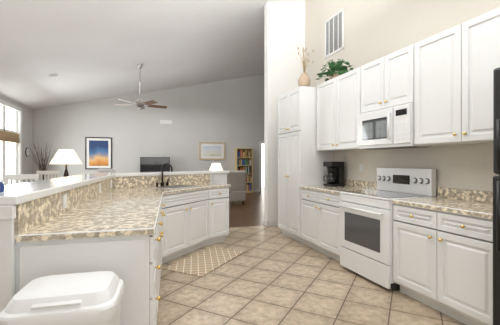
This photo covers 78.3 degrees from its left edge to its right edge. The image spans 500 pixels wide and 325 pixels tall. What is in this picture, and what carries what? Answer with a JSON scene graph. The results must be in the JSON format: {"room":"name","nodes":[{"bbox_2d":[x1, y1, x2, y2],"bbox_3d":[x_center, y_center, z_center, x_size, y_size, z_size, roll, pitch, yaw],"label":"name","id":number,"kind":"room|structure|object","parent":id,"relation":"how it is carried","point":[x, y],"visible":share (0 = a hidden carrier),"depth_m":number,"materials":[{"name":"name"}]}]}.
{"room":"kitchen","nodes":[
{"label":"kitchen","id":0,"kind":"room"},
{"bbox_2d":[0,95,32,183],"bbox_3d":[-5.324,-1.524,3.564,0.200,5.600,14.800,0,0,-18],"label":"wall","id":1,"kind":"structure","parent":0,"point":[27,134],"depth_m":9.92,"materials":[{"name":"grey paint"}]},
{"bbox_2d":[0,99,21,185],"bbox_3d":[-6.754,-0.424,8.198,0.240,2.900,3.200,0,0,-18],"label":"window","id":2,"kind":"structure","parent":1,"relation":"in","point":[9,136],"depth_m":9.09,"materials":[{"name":"white glass"}]},
{"bbox_2d":[25,148,29,156],"bbox_3d":[-7.221,-0.304,9.970,0.030,0.300,0.300,0,0,-18],"label":"round clock","id":3,"kind":"object","parent":1,"relation":"attached to","point":[27,152],"visible":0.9,"depth_m":9.93,"materials":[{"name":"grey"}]},
{"bbox_2d":[33,74,263,189],"bbox_3d":[-2.700,-1.524,12.046,10.306,5.600,0.200,0,0,-18],"label":"wall","id":4,"kind":"structure","parent":0,"point":[230,113],"depth_m":11.77,"materials":[{"name":"grey paint"}]},
{"bbox_2d":[85,137,111,168],"bbox_3d":[-5.447,-0.299,11.057,0.871,1.150,0.030,0,0,-18],"label":"framed picture","id":5,"kind":"object","parent":4,"relation":"attached to","point":[98,152],"visible":0.98,"depth_m":11.05,"materials":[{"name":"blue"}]},
{"bbox_2d":[160,120,171,123],"bbox_3d":[-3.218,-1.514,11.768,0.440,0.140,0.014,0,0,-18],"label":"air vent","id":6,"kind":"object","parent":4,"relation":"in","point":[165,121],"visible":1,"depth_m":11.76,"materials":[{"name":"white metal"}]},
{"bbox_2d":[199,142,224,159],"bbox_3d":[-1.513,-0.419,12.297,1.050,0.710,0.030,0,0,-18],"label":"framed picture","id":7,"kind":"object","parent":4,"relation":"attached to","point":[211,150],"visible":0.98,"depth_m":12.29,"materials":[{"name":"beige"}]},
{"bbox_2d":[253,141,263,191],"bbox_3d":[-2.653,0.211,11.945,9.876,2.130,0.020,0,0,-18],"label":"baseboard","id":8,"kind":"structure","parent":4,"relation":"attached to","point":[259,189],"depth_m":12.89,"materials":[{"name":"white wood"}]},
{"bbox_2d":[0,0,297,108],"bbox_3d":[-0.505,-3.003,5.083,10.506,2.595,15.000,0,0,-18],"label":"ceiling","id":9,"kind":"structure","parent":0,"point":[87,50],"depth_m":6.83,"materials":[{"name":"paint"}]},
{"bbox_2d":[112,64,166,109],"bbox_3d":[-2.957,-2.023,8.274,1.432,1.248,1.385,0,0,-18],"label":"ceiling fan","id":10,"kind":"object","parent":9,"relation":"hanging from","point":[139,103],"visible":1,"depth_m":8.20,"materials":[{"name":"silver metal"}]},
{"bbox_2d":[229,191,263,227],"bbox_3d":[-1.732,1.316,8.975,10.306,0.080,6.640,0,0,-18],"label":"floor","id":11,"kind":"structure","parent":0,"point":[250,212],"depth_m":7.83,"materials":[{"name":"brown wood"}]},
{"bbox_2d":[4,174,38,184],"bbox_3d":[-3.216,0.727,4.324,0.394,1.102,0.413,0,0,-37],"label":"bar stool","id":12,"kind":"object","parent":11,"relation":"on","point":[22,177],"visible":0.25,"depth_m":4.16,"materials":[{"name":"white wood"}]},
{"bbox_2d":[29,143,54,179],"bbox_3d":[-6.818,0.310,10.115,0.834,1.929,0.836,0,0,-18],"label":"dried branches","id":13,"kind":"object","parent":11,"relation":"on","point":[43,168],"visible":0.46,"depth_m":10.14,"materials":[{"name":"brown plant"}]},
{"bbox_2d":[36,171,59,180],"bbox_3d":[-3.929,0.727,5.986,0.394,1.102,0.413,0,0,-33],"label":"bar stool","id":14,"kind":"object","parent":11,"relation":"on","point":[44,173],"visible":0.21,"depth_m":5.82,"materials":[{"name":"white wood"}]},
{"bbox_2d":[98,169,115,172],"bbox_3d":[-3.571,0.727,7.672,0.393,1.102,0.413,0,0,-25],"label":"bar stool","id":15,"kind":"object","parent":11,"relation":"on","point":[106,170],"visible":0.27,"depth_m":7.49,"materials":[{"name":"white wood"}]},
{"bbox_2d":[227,170,245,204],"bbox_3d":[-0.676,0.769,9.205,0.880,1.013,0.915,0,0,-28],"label":"armchair","id":16,"kind":"object","parent":11,"relation":"on","point":[236,180],"visible":0.48,"depth_m":8.89,"materials":[{"name":"beige fabric"}]},
{"bbox_2d":[235,148,252,192],"bbox_3d":[-0.250,0.371,12.549,0.690,1.810,0.307,0,0,-18],"label":"bookcase","id":17,"kind":"object","parent":11,"relation":"on","point":[244,159],"visible":0.71,"depth_m":12.50,"materials":[{"name":"brown wood"}]},
{"bbox_3d":[-3.454,0.886,11.370,1.650,0.780,0.495,0,0,-18],"label":"cabinet","id":18,"kind":"object","parent":11,"relation":"on","visible":0},
{"bbox_2d":[140,157,169,171],"bbox_3d":[-3.508,0.166,11.361,1.053,0.659,0.240,0,0,-18],"label":"tv","id":19,"kind":"object","parent":18,"relation":"on","point":[151,164],"visible":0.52,"depth_m":11.33,"materials":[{"name":"black plastic"}]},
{"bbox_3d":[-3.168,0.926,5.292,0.550,0.700,0.550,0,0,-18],"label":"table","id":20,"kind":"object","parent":11,"relation":"on","visible":0},
{"bbox_2d":[49,149,81,176],"bbox_3d":[-3.168,0.185,5.292,0.500,0.780,0.500,0,0,-18],"label":"table lamp","id":21,"kind":"object","parent":20,"relation":"on","point":[65,156],"visible":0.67,"depth_m":5.16,"materials":[{"name":"white fabric"}]},
{"bbox_3d":[-0.791,0.976,7.164,0.550,0.600,0.550,0,0,-18],"label":"table","id":22,"kind":"object","parent":11,"relation":"on","visible":0},
{"bbox_2d":[209,163,222,169],"bbox_3d":[-0.791,0.355,7.164,0.420,0.640,0.420,0,0,-18],"label":"table lamp","id":23,"kind":"object","parent":22,"relation":"on","point":[215,166],"visible":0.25,"depth_m":7.06,"materials":[{"name":"white fabric"}]},
{"bbox_2d":[261,144,263,190],"bbox_3d":[0.494,-0.034,14.363,2.120,2.780,2.300,0,0,-18],"label":"wall","id":24,"kind":"structure","parent":0,"point":[262,167],"depth_m":15.51,"materials":[{"name":"white paint"}]},
{"bbox_2d":[264,0,304,220],"bbox_3d":[0.719,-1.724,6.303,0.850,6.000,0.160,0,0,-20],"label":"wall","id":25,"kind":"structure","parent":0,"point":[284,31],"depth_m":6.16,"materials":[{"name":"white paint"}]},
{"bbox_2d":[263,219,277,225],"bbox_3d":[0.712,1.226,6.301,0.865,0.100,0.190,0,0,-20],"label":"baseboard","id":26,"kind":"structure","parent":25,"relation":"attached to","point":[270,223],"depth_m":6.11,"materials":[{"name":"white"}]},
{"bbox_2d":[157,225,465,324],"bbox_3d":[0.493,1.316,1.917,10.306,0.080,8.160,0,0,-18],"label":"floor","id":27,"kind":"structure","parent":0,"point":[272,275],"depth_m":2.97,"materials":[{"name":"beige tile"}]},
{"bbox_2d":[0,271,123,324],"bbox_3d":[-0.768,0.888,1.300,0.412,0.775,0.322,0,0,-15],"label":"trash can","id":28,"kind":"object","parent":27,"relation":"on","point":[89,298],"visible":1,"depth_m":1.19,"materials":[{"name":"white plastic"}]},
{"bbox_2d":[0,172,127,311],"bbox_3d":[-1.706,0.743,3.331,0.161,1.065,3.883,0,0,-15],"label":"bar counter","id":29,"kind":"object","parent":27,"relation":"on","point":[7,202],"depth_m":1.48,"materials":[{"name":"white"}]},
{"bbox_2d":[0,179,3,192],"bbox_3d":[-1.338,0.131,1.643,0.038,0.068,0.038,0,0,-15],"label":"jar","id":30,"kind":"object","parent":29,"relation":"on","point":[1,186],"visible":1,"depth_m":1.64,"materials":[{"name":"blue"}]},
{"bbox_2d":[16,171,163,324],"bbox_3d":[-1.320,0.743,3.432,0.640,1.065,3.883,0,0,-15],"label":"base cabinet","id":31,"kind":"object","parent":27,"relation":"on","point":[134,231],"depth_m":1.68,"materials":[{"name":"white wood"}]},
{"bbox_2d":[63,194,66,208],"bbox_3d":[-1.322,0.286,2.194,0.008,0.100,0.072,0,0,-14],"label":"electrical outlet plate","id":32,"kind":"object","parent":31,"relation":"attached to","point":[65,198],"depth_m":2.18,"materials":[{"name":"white plastic"}]},
{"bbox_2d":[156,171,229,324],"bbox_3d":[-0.502,0.743,3.645,1.130,1.065,3.883,0,0,-15],"label":"base cabinet","id":33,"kind":"object","parent":27,"relation":"on","point":[192,208],"depth_m":4.29,"materials":[{"name":"white wood"}]},
{"bbox_2d":[163,247,244,276],"bbox_3d":[-0.555,1.270,3.979,0.560,0.010,1.050,0,0,26],"label":"kitchen rug","id":34,"kind":"object","parent":27,"relation":"on","point":[204,262],"visible":0.98,"depth_m":3.88,"materials":[{"name":"beige fabric"}]},
{"bbox_2d":[278,86,333,243],"bbox_3d":[0.900,0.061,5.156,0.653,2.430,0.800,0,0,-20],"label":"pantry cabinet","id":35,"kind":"object","parent":27,"relation":"on","point":[301,159],"visible":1,"depth_m":4.82,"materials":[{"name":"white wood"}]},
{"bbox_2d":[297,47,313,86],"bbox_3d":[0.867,-1.485,4.848,0.281,0.660,0.244,0,0,-20],"label":"vase","id":36,"kind":"object","parent":35,"relation":"on","point":[304,79],"depth_m":4.77,"materials":[{"name":"beige ceramic"}]},
{"bbox_2d":[300,187,359,261],"bbox_3d":[1.230,0.841,4.305,0.618,0.870,1.015,0,0,-20],"label":"base cabinet","id":37,"kind":"object","parent":27,"relation":"on","point":[319,205],"depth_m":4.16,"materials":[{"name":"white wood"}]},
{"bbox_2d":[323,162,343,186],"bbox_3d":[1.238,0.183,4.587,0.272,0.364,0.200,0,0,-20],"label":"coffee maker","id":38,"kind":"object","parent":37,"relation":"on","point":[335,175],"visible":0.98,"depth_m":4.53,"materials":[{"name":"black plastic"}]},
{"bbox_2d":[338,167,435,289],"bbox_3d":[1.480,0.676,3.435,0.687,1.200,0.778,0,0,-20],"label":"range","id":39,"kind":"object","parent":27,"relation":"on","point":[366,219],"visible":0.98,"depth_m":3.29,"materials":[{"name":"white metal"}]},
{"bbox_2d":[393,199,492,324],"bbox_3d":[1.835,0.841,2.647,0.618,0.870,0.935,0,0,-20],"label":"base cabinet","id":40,"kind":"object","parent":27,"relation":"on","point":[443,251],"depth_m":2.48,"materials":[{"name":"white wood"}]},
{"bbox_2d":[493,67,499,324],"bbox_3d":[2.073,0.326,1.733,0.742,1.900,0.925,0,0,-20],"label":"fridge","id":41,"kind":"object","parent":27,"relation":"on","point":[496,197],"visible":1,"depth_m":2.03,"materials":[{"name":"black plastic"}]},
{"bbox_2d":[305,0,499,196],"bbox_3d":[2.425,-1.724,2.636,0.480,6.000,8.220,0,0,-20],"label":"wall","id":42,"kind":"structure","parent":0,"point":[374,30],"depth_m":4.04,"materials":[{"name":"beige paint"}]},
{"bbox_2d":[325,8,343,58],"bbox_3d":[1.480,-2.244,5.421,0.022,0.680,0.540,0,0,-20],"label":"air vent","id":43,"kind":"object","parent":42,"relation":"in","point":[334,33],"visible":1,"depth_m":5.39,"materials":[{"name":"grey metal"}]},
{"bbox_2d":[317,68,366,150],"bbox_3d":[1.360,-0.674,4.341,0.348,1.020,0.994,0,0,-20],"label":"upper cabinet","id":44,"kind":"object","parent":42,"relation":"attached to","point":[337,117],"depth_m":4.23,"materials":[{"name":"white wood"}]},
{"bbox_2d":[316,59,352,80],"bbox_3d":[1.275,-1.357,4.659,0.470,0.344,0.584,0,0,-20],"label":"ivy","id":45,"kind":"object","parent":44,"relation":"on","point":[334,67],"visible":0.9,"depth_m":4.57,"materials":[{"name":"green plant"}]},
{"bbox_2d":[357,44,412,114],"bbox_3d":[1.666,-0.889,3.503,0.348,0.590,0.783,0,0,-20],"label":"upper cabinet","id":46,"kind":"object","parent":42,"relation":"attached to","point":[384,82],"depth_m":3.41,"materials":[{"name":"white wood"}]},
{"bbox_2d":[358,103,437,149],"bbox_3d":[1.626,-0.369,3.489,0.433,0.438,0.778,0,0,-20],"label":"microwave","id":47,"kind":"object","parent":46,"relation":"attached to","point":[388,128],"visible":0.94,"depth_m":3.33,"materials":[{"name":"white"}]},
{"bbox_2d":[413,7,499,145],"bbox_3d":[1.962,-0.674,2.693,0.348,1.020,0.935,0,0,-20],"label":"upper cabinet","id":48,"kind":"object","parent":42,"relation":"attached to","point":[442,81],"depth_m":2.65,"materials":[{"name":"white wood"}]}
]}

